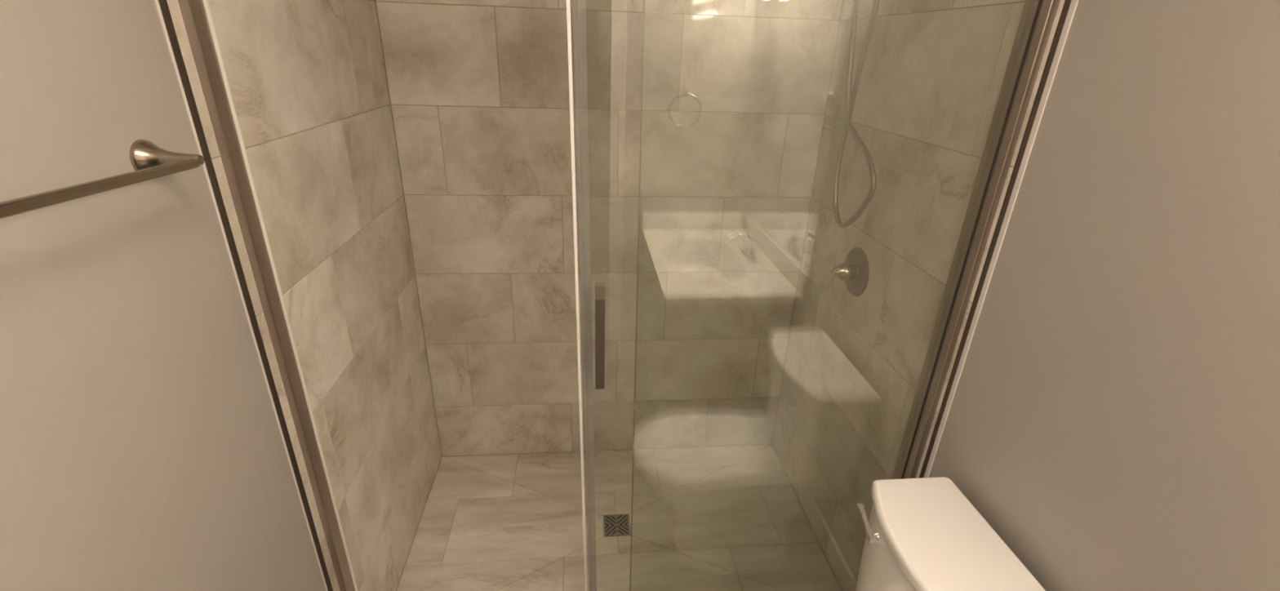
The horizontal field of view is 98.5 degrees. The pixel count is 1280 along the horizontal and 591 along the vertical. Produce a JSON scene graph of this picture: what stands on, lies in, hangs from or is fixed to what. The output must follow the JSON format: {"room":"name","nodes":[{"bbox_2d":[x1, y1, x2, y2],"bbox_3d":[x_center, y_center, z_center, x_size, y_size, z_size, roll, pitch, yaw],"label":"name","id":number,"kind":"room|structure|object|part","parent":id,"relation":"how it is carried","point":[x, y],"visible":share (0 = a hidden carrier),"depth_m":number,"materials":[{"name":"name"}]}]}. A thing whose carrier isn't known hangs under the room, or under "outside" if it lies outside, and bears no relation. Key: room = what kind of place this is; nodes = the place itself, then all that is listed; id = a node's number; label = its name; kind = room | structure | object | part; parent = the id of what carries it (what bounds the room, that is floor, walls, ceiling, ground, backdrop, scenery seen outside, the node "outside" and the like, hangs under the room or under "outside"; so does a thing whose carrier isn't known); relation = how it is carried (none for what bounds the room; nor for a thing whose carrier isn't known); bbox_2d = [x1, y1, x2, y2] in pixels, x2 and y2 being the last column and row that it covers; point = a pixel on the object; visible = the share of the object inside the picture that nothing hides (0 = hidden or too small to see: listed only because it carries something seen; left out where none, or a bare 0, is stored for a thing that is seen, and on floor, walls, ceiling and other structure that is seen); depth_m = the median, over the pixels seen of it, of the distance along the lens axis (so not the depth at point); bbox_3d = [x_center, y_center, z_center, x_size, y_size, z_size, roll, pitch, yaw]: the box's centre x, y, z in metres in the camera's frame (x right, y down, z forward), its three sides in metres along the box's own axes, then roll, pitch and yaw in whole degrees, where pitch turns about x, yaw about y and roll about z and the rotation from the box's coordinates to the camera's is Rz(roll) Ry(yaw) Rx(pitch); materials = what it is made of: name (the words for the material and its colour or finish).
{"room":"bathroom","nodes":[
{"label":"bathroom","id":0,"kind":"room"},
{"bbox_2d":[0,0,441,590],"bbox_3d":[-0.772,0.189,0.767,0.112,2.540,2.862,-1,24,-6],"label":"wall","id":1,"kind":"structure","parent":0,"point":[142,448],"depth_m":0.92,"materials":[{"name":"beige paint"}]},
{"bbox_2d":[0,139,204,218],"bbox_3d":[-0.668,-0.087,0.546,0.080,0.076,0.667,-1,24,-6],"label":"towel bar","id":2,"kind":"object","parent":1,"relation":"attached to","point":[149,162],"visible":1,"depth_m":0.70,"materials":[{"name":"silver metal"}]},
{"bbox_3d":[-0.698,-0.204,0.826,0.079,0.057,0.057,-1,24,-6],"label":"post","id":3,"kind":"part","parent":2,"relation":"part of","materials":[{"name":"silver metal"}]},
{"bbox_2d":[155,0,333,590],"bbox_3d":[-0.752,0.006,1.054,0.012,2.440,0.008,-1,24,-6],"label":"trim","id":4,"kind":"structure","parent":1,"relation":"attached to","point":[163,10],"depth_m":1.02,"materials":[{"name":"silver metal"}]},
{"bbox_2d":[375,0,843,456],"bbox_3d":[-0.098,-0.383,2.096,1.532,2.540,0.112,-1,24,-6],"label":"wall","id":5,"kind":"structure","parent":0,"point":[735,94],"depth_m":2.05,"materials":[{"name":"tile"}]},
{"bbox_2d":[395,443,842,590],"bbox_3d":[-0.089,0.928,2.155,1.532,0.100,0.880,-1,24,-6],"label":"floor","id":6,"kind":"structure","parent":0,"point":[732,517],"depth_m":2.12,"materials":[{"name":"tile"}]},
{"bbox_2d":[603,514,630,537],"bbox_3d":[-0.089,0.886,2.128,0.098,0.003,0.102,-1,24,-6],"label":"floor drain","id":7,"kind":"object","parent":6,"relation":"on","point":[618,525],"visible":1,"depth_m":2.13,"materials":[{"name":"metal"}]},
{"bbox_2d":[772,0,1279,590],"bbox_3d":[0.840,0.171,0.930,0.112,2.540,2.862,-1,24,-6],"label":"wall","id":8,"kind":"structure","parent":0,"point":[1113,418],"depth_m":0.99,"materials":[{"name":"beige paint"}]},
{"bbox_2d":[177,0,1059,590],"bbox_3d":[-0.007,0.104,1.252,1.508,1.945,0.076,-1,24,-6],"label":"shower door frame","id":9,"kind":"object","parent":8,"relation":"attached to","point":[1037,16],"visible":1,"depth_m":1.14,"materials":[{"name":"silver metal"}]},
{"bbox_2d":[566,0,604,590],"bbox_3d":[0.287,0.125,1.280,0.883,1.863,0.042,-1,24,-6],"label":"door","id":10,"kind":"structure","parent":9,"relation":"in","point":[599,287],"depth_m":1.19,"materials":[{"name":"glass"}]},
{"bbox_3d":[0.289,0.120,1.293,0.877,1.863,0.008,-1,24,-6],"label":"glass pane","id":11,"kind":"part","parent":10,"relation":"part of","materials":[{"name":"clear glass"}]},
{"bbox_3d":[-0.088,0.109,1.217,0.021,0.224,0.012,-1,24,-6],"label":"handle","id":12,"kind":"part","parent":10,"relation":"part of","materials":[{"name":"silver metal"}]},
{"bbox_2d":[629,0,644,590],"bbox_3d":[0.353,0.110,1.318,0.744,1.863,0.008,-1,24,-6],"label":"glass panel","id":13,"kind":"object","parent":8,"relation":"attached to","point":[643,25],"visible":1,"depth_m":1.19,"materials":[{"name":"clear glass"}]},
{"bbox_2d":[831,247,869,296],"bbox_3d":[0.654,-0.075,1.770,0.085,0.158,0.158,-1,24,-6],"label":"shower valve","id":14,"kind":"object","parent":8,"relation":"attached to","point":[855,271],"visible":1,"depth_m":1.75,"materials":[{"name":"silver metal"}]},
{"bbox_3d":[0.639,-0.075,1.768,0.055,0.058,0.058,-1,24,-6],"label":"knob","id":15,"kind":"part","parent":14,"relation":"part of","materials":[{"name":"silver metal"}]},
{"bbox_2d":[919,0,1078,478],"bbox_3d":[0.758,-0.017,1.222,0.012,2.440,0.017,-1,24,-6],"label":"trim","id":16,"kind":"structure","parent":8,"relation":"attached to","point":[1069,6],"depth_m":1.16,"materials":[{"name":"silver metal"}]},
{"bbox_3d":[0.044,1.497,0.894,1.532,0.100,1.664,-1,24,-6],"label":"floor","id":17,"kind":"structure","parent":0,"visible":0},
{"bbox_2d":[855,476,1045,590],"bbox_3d":[0.392,0.871,1.239,0.701,0.782,0.424,-1,24,-6],"label":"toilet","id":18,"kind":"object","parent":17,"relation":"on","point":[923,534],"visible":1,"depth_m":1.14,"materials":[{"name":"white ceramic"}]},
{"bbox_3d":[0.508,0.511,1.241,0.013,0.040,0.076,-1,24,-6],"label":"lever arm","id":19,"kind":"part","parent":18,"relation":"part of","materials":[{"name":"silver metal"}]},
{"bbox_3d":[0.521,0.535,1.220,0.034,0.037,0.037,-1,24,-6],"label":"flush lever","id":20,"kind":"part","parent":18,"relation":"part of","materials":[{"name":"silver metal"}]},
{"bbox_3d":[0.628,0.700,1.187,0.220,0.352,0.406,-1,24,-6],"label":"tank","id":21,"kind":"part","parent":18,"relation":"part of","materials":[{"name":"white ceramic"}]},
{"bbox_3d":[0.597,-0.995,1.431,0.245,0.248,0.132,-1,24,-6],"label":"shower","id":22,"kind":"object","parent":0,"visible":0},
{"bbox_2d":[832,0,879,227],"bbox_3d":[0.614,-0.535,1.518,0.039,0.717,0.310,-1,24,-6],"label":"shower hose","id":23,"kind":"object","parent":22,"relation":"hanging from","point":[851,95],"visible":1,"depth_m":1.56,"materials":[{"name":"metal"}]}
]}

